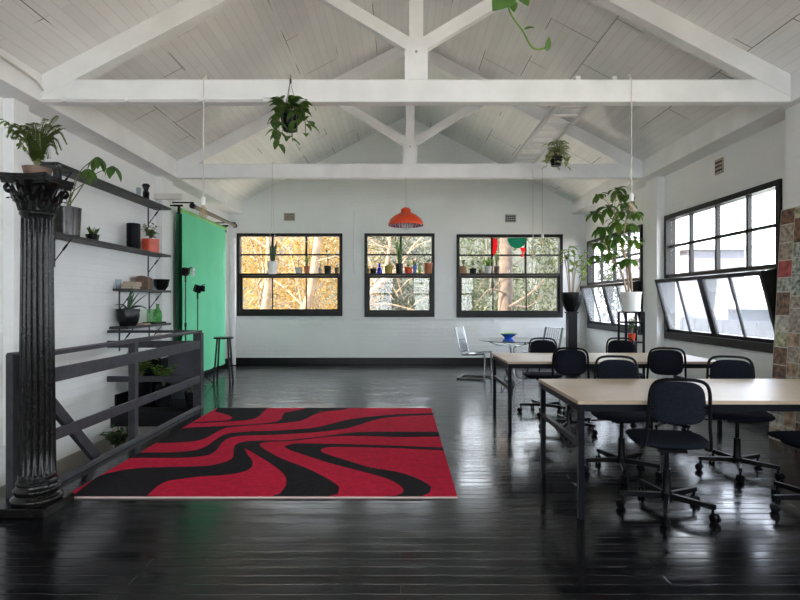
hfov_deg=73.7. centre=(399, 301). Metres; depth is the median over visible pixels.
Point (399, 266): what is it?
pot plant
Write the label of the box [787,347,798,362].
tile
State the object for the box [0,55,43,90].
cable
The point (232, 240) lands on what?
downpipe
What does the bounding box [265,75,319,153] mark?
hanging basket
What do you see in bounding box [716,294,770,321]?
shed
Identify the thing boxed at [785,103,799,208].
wall
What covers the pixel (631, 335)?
pot plant
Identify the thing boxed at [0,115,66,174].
potted fern
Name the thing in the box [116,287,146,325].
pot
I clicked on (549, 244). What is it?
tree
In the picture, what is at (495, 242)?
hanging cloth
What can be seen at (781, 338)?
tile
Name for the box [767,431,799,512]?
office chair
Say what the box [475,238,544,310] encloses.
tree
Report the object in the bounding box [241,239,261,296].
bush
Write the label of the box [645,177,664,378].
pillar
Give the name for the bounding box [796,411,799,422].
tile
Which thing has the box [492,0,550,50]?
plant
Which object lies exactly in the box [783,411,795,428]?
tile
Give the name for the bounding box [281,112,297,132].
pot
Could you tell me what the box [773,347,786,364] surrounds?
tile
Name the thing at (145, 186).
figurine
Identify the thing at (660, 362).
office chair
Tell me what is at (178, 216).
pole
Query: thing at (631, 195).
pendant
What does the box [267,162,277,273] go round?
pot
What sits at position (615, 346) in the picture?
office chair
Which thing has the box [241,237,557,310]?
trees
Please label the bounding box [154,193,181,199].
batten
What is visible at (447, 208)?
wall
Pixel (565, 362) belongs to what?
office chair
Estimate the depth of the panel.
7.44 m
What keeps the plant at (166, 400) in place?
on the floor
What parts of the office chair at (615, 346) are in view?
backrest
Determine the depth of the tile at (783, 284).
5.22 m
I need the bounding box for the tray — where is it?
[142,321,165,323]
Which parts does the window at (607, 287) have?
sash, sash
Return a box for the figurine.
[142,183,149,198]
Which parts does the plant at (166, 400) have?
pot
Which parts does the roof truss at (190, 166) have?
king post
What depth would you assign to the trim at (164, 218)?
8.23 m
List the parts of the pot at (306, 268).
pot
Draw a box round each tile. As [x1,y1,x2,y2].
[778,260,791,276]
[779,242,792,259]
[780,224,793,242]
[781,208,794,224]
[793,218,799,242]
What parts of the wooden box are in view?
lid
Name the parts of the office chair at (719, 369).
arm, arm, backrest, arm, seat, arm, arm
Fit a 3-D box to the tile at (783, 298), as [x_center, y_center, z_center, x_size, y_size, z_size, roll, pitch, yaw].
[3.748,0.017,5.221,0.003,0.222,0.178,3,0,0]
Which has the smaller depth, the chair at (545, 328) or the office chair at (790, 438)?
the office chair at (790, 438)
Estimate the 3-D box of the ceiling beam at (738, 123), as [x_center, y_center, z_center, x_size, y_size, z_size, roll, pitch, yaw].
[3.880,-2.048,4.500,0.300,0.277,14.200,0,0,0]
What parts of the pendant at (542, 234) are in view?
cord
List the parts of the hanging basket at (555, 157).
stem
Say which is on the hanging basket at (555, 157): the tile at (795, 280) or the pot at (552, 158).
the pot at (552, 158)
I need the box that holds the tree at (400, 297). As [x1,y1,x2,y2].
[370,237,430,309]
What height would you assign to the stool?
0.764 m
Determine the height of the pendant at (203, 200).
1.397 m
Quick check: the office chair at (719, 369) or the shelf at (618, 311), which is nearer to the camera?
the office chair at (719, 369)
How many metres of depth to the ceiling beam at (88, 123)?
6.30 m
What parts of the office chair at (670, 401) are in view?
arm, arm, arm, seat, backrest, arm, arm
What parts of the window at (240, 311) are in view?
sash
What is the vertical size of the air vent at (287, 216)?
0.170 m
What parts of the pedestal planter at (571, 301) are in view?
pot, stem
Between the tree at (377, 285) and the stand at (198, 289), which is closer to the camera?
the stand at (198, 289)
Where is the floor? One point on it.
(512, 530)
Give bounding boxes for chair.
[455,326,491,380]
[517,337,566,416]
[522,326,562,378]
[539,347,596,435]
[585,355,661,483]
[606,337,642,377]
[616,378,720,526]
[630,347,691,431]
[695,355,784,482]
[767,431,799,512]
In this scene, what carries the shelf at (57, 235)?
attached to the wall at (85, 276)
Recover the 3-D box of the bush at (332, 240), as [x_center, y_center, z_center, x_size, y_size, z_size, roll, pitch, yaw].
[-2.389,0.220,20.259,3.378,8.259,3.690,0,0,27]
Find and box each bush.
[241,237,326,308]
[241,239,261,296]
[277,237,386,309]
[598,231,638,322]
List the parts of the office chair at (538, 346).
arm, seat, backrest, arm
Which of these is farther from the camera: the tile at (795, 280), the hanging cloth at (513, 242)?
the hanging cloth at (513, 242)
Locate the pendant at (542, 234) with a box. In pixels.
[540,169,543,243]
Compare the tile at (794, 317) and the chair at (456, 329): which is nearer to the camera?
the tile at (794, 317)
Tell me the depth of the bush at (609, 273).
20.07 m
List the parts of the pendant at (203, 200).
cord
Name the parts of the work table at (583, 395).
leg, leg, frame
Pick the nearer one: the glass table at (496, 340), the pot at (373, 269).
the glass table at (496, 340)
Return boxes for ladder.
[508,76,616,163]
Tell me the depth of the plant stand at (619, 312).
7.50 m
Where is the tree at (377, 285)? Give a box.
[368,237,430,309]
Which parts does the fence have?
fence panel, fence panel, fence panel, fence panel, fence panel, fence panel, fence panel, fence panel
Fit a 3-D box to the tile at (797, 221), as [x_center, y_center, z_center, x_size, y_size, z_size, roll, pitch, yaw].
[3.787,-0.684,5.051,0.003,0.233,0.144,3,0,0]
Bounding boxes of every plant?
[53,157,121,236]
[99,424,127,447]
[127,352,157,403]
[141,223,158,252]
[146,363,178,405]
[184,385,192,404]
[395,235,402,272]
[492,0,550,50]
[627,317,636,341]
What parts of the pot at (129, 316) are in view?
pot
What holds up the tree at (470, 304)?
on the ground
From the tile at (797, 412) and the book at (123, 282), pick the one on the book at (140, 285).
the book at (123, 282)
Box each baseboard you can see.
[115,358,227,405]
[236,358,500,363]
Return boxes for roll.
[172,202,236,227]
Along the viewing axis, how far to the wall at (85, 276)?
6.49 m
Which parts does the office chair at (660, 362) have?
arm, backrest, arm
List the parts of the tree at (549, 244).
stem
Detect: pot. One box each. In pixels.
[21,165,52,174]
[85,226,99,239]
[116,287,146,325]
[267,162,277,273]
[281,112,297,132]
[295,259,301,272]
[303,256,310,272]
[324,247,333,272]
[334,262,340,272]
[370,266,375,272]
[384,265,392,272]
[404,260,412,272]
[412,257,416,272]
[418,260,422,272]
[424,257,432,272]
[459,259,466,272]
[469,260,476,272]
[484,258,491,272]
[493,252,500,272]
[550,156,562,166]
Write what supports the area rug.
on the floor
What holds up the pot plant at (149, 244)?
on the shelf at (57, 235)
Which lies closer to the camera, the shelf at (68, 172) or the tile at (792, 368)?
the tile at (792, 368)
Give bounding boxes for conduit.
[40,96,287,101]
[236,317,579,322]
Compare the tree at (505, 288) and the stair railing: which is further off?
the tree at (505, 288)
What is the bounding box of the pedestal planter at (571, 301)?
[557,246,589,311]
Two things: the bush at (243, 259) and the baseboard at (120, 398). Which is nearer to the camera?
the baseboard at (120, 398)
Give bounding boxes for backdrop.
[170,204,228,370]
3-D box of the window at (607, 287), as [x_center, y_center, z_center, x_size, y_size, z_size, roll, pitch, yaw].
[3.986,-0.370,10.135,0.308,1.840,2.570,0,0,0]
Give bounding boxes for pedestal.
[565,312,578,349]
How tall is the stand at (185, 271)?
1.892 m
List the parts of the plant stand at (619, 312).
leg, leg, leg, leg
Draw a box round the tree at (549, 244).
[486,238,557,310]
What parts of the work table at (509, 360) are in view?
leg, leg, frame, leg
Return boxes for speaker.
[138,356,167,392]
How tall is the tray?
0.026 m
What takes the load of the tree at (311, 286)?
on the ground
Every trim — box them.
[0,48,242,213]
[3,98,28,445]
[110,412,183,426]
[156,177,172,340]
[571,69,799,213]
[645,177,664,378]
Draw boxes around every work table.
[492,353,721,433]
[538,379,799,518]
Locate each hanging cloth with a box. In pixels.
[493,238,497,254]
[507,238,525,247]
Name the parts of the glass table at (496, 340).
leg, leg, leg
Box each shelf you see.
[34,162,170,227]
[54,231,170,276]
[109,323,170,350]
[113,288,170,312]
[618,311,644,312]
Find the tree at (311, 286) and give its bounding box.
[243,237,386,308]
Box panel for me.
[167,350,192,398]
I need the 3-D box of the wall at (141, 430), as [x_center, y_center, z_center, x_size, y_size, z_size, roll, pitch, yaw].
[-3.140,2.830,6.990,1.360,2.460,0.200,0,0,0]
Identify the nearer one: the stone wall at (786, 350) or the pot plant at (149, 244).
the stone wall at (786, 350)
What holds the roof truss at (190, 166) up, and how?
attached to the wall at (85, 276)
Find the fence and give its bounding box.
[627,314,773,337]
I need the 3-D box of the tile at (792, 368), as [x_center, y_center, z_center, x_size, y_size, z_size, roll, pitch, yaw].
[3.714,0.641,5.051,0.003,0.124,0.144,3,0,0]
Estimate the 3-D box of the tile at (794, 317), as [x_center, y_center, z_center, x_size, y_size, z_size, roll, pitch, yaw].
[3.740,0.176,5.051,0.003,0.225,0.144,3,0,0]
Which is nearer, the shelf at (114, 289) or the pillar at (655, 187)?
the shelf at (114, 289)
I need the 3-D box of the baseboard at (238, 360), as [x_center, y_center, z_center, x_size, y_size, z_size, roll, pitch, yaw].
[0.155,1.280,11.588,7.750,0.140,0.024,0,0,0]
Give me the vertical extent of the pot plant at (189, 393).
0.277 m
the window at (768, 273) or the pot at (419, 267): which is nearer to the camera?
the window at (768, 273)
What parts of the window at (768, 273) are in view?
sash, sash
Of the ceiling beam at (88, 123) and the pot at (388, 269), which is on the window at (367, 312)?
the pot at (388, 269)
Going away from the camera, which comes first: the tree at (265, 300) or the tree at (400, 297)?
the tree at (265, 300)
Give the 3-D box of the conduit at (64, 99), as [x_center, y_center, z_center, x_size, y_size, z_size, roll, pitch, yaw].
[-2.290,-1.940,5.084,2.580,0.055,0.033,0,0,0]
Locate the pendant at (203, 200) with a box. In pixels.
[201,74,207,214]
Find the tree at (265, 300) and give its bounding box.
[241,237,299,308]
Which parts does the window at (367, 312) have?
sash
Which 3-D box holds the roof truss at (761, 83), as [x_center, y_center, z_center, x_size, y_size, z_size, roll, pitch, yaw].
[0.155,-2.979,5.147,7.710,2.132,0.126,0,0,0]
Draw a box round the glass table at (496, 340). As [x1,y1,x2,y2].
[479,338,543,382]
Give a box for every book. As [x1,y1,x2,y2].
[120,284,141,286]
[120,286,139,288]
[123,282,140,283]
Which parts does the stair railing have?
post, rail, rail, handrail, rail, post, rail, handrail, rail, post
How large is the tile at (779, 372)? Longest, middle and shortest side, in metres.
0.178 x 0.134 x 0.003 m
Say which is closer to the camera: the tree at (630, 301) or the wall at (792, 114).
the wall at (792, 114)
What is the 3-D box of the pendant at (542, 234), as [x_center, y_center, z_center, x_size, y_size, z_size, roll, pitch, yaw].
[2.188,-1.460,8.190,0.080,1.217,0.080,0,0,0]
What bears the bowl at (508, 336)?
on the glass table at (496, 340)
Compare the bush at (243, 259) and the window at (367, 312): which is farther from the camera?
the bush at (243, 259)
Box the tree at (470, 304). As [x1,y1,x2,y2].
[405,238,514,310]
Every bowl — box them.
[153,279,169,289]
[499,333,517,340]
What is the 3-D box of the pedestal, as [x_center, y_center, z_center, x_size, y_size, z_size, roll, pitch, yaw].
[3.200,0.765,9.950,0.240,1.170,0.240,0,0,0]
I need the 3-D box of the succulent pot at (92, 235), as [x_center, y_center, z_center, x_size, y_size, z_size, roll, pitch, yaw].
[-3.580,-0.802,6.209,0.150,0.185,0.150,0,0,38]
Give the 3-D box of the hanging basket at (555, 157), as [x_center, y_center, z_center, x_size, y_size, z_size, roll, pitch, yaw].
[2.041,-1.898,6.973,0.414,0.447,0.310,0,0,0]
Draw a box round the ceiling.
[0,0,799,201]
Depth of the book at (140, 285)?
7.03 m
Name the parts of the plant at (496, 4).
stem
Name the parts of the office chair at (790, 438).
seat, arm, arm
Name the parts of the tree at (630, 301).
stem, pot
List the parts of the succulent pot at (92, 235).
pot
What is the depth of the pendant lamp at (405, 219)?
8.04 m
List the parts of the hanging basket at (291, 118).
stem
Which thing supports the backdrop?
attached to the wall at (85, 276)
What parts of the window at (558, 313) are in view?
sash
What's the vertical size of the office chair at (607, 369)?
0.897 m
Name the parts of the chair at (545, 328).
backrest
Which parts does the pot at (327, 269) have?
pot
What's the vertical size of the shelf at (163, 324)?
0.335 m
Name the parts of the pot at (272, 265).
pot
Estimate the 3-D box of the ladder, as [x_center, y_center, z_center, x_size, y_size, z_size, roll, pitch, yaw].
[1.890,-2.152,6.745,0.400,0.048,3.230,0,0,0]
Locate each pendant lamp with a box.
[388,207,423,230]
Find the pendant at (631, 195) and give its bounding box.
[627,74,633,212]
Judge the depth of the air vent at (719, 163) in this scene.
6.70 m
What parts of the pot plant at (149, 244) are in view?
pot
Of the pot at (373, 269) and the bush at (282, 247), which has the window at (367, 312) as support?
the pot at (373, 269)
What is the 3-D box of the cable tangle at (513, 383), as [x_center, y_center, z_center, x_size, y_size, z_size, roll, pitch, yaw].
[1.225,0.868,6.069,0.132,0.373,0.295,0,0,0]
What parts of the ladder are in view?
rail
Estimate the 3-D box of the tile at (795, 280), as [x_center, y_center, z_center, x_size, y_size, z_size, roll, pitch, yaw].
[3.758,-0.163,5.051,0.003,0.202,0.144,3,0,0]
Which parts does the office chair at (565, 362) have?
arm, backrest, arm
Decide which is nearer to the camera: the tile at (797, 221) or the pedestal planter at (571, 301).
the tile at (797, 221)
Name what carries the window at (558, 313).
in the wall at (447, 208)
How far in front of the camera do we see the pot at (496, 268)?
11.52 m
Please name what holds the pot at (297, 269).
on the window at (240, 311)
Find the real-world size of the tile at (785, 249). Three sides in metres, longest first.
0.178 x 0.164 x 0.003 m
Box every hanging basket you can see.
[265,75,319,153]
[541,140,570,170]
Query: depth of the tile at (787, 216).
5.22 m
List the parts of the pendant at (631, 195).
cord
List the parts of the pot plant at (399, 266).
pot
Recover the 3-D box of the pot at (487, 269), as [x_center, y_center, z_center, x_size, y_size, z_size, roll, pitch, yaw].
[1.910,-0.802,11.549,0.189,0.369,0.188,0,0,0]
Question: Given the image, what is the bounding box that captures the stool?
[213,336,233,383]
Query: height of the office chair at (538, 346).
0.897 m
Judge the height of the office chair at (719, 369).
0.897 m
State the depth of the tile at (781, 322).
5.22 m
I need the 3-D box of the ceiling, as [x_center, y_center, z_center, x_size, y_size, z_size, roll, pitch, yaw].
[0.155,-2.996,4.500,8.562,2.320,14.600,0,0,0]
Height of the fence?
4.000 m
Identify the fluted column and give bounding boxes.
[0,172,74,518]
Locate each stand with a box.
[181,267,205,386]
[193,284,212,383]
[617,311,644,378]
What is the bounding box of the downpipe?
[230,238,235,364]
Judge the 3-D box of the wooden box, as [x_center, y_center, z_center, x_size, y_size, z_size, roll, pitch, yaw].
[-3.580,-0.270,7.443,0.180,0.190,0.230,0,0,-11]
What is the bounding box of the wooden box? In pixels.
[134,275,152,288]
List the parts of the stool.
leg, leg, seat, leg, leg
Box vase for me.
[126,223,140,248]
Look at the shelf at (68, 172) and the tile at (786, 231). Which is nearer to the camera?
the tile at (786, 231)
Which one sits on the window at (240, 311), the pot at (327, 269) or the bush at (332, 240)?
the pot at (327, 269)
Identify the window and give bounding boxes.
[237,233,341,315]
[364,233,434,316]
[456,234,562,317]
[580,224,642,334]
[654,179,781,352]
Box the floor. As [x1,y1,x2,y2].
[0,364,799,599]
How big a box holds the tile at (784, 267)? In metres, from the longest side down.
0.178 x 0.159 x 0.003 m
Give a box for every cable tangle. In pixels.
[501,366,514,395]
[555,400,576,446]
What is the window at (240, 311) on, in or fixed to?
in the wall at (447, 208)
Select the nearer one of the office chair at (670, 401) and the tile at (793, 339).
the office chair at (670, 401)
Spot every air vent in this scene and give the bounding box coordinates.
[284,213,294,220]
[505,214,515,221]
[715,157,723,174]
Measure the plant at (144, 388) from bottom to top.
0.706 m
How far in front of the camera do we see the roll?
9.27 m
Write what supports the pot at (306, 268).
on the window at (240, 311)
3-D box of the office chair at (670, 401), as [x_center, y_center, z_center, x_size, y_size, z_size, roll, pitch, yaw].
[1.701,0.901,3.459,0.590,0.898,0.625,0,0,12]
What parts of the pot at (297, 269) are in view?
pot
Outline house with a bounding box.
[616,245,752,323]
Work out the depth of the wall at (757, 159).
7.04 m
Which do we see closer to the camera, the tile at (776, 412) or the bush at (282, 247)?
the tile at (776, 412)
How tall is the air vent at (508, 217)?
0.170 m
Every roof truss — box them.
[42,0,790,105]
[178,47,642,178]
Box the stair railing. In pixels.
[6,330,203,498]
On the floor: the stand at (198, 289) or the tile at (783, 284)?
the stand at (198, 289)
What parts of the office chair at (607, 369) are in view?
arm, arm, backrest, seat, arm, arm, arm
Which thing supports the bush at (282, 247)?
on the ground
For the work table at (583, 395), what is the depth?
3.56 m
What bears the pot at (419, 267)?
on the window at (367, 312)
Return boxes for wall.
[0,97,228,498]
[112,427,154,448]
[229,117,584,357]
[585,120,784,412]
[769,206,799,440]
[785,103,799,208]
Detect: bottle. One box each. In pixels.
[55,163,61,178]
[153,304,161,321]
[377,263,381,272]
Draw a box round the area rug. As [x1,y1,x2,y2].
[72,408,456,497]
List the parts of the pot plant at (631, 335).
pot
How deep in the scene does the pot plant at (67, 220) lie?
5.61 m
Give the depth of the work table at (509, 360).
5.66 m
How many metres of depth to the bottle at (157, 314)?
7.81 m
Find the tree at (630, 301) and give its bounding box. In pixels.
[586,186,644,311]
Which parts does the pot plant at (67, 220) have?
pot, stem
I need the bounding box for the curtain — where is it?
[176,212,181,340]

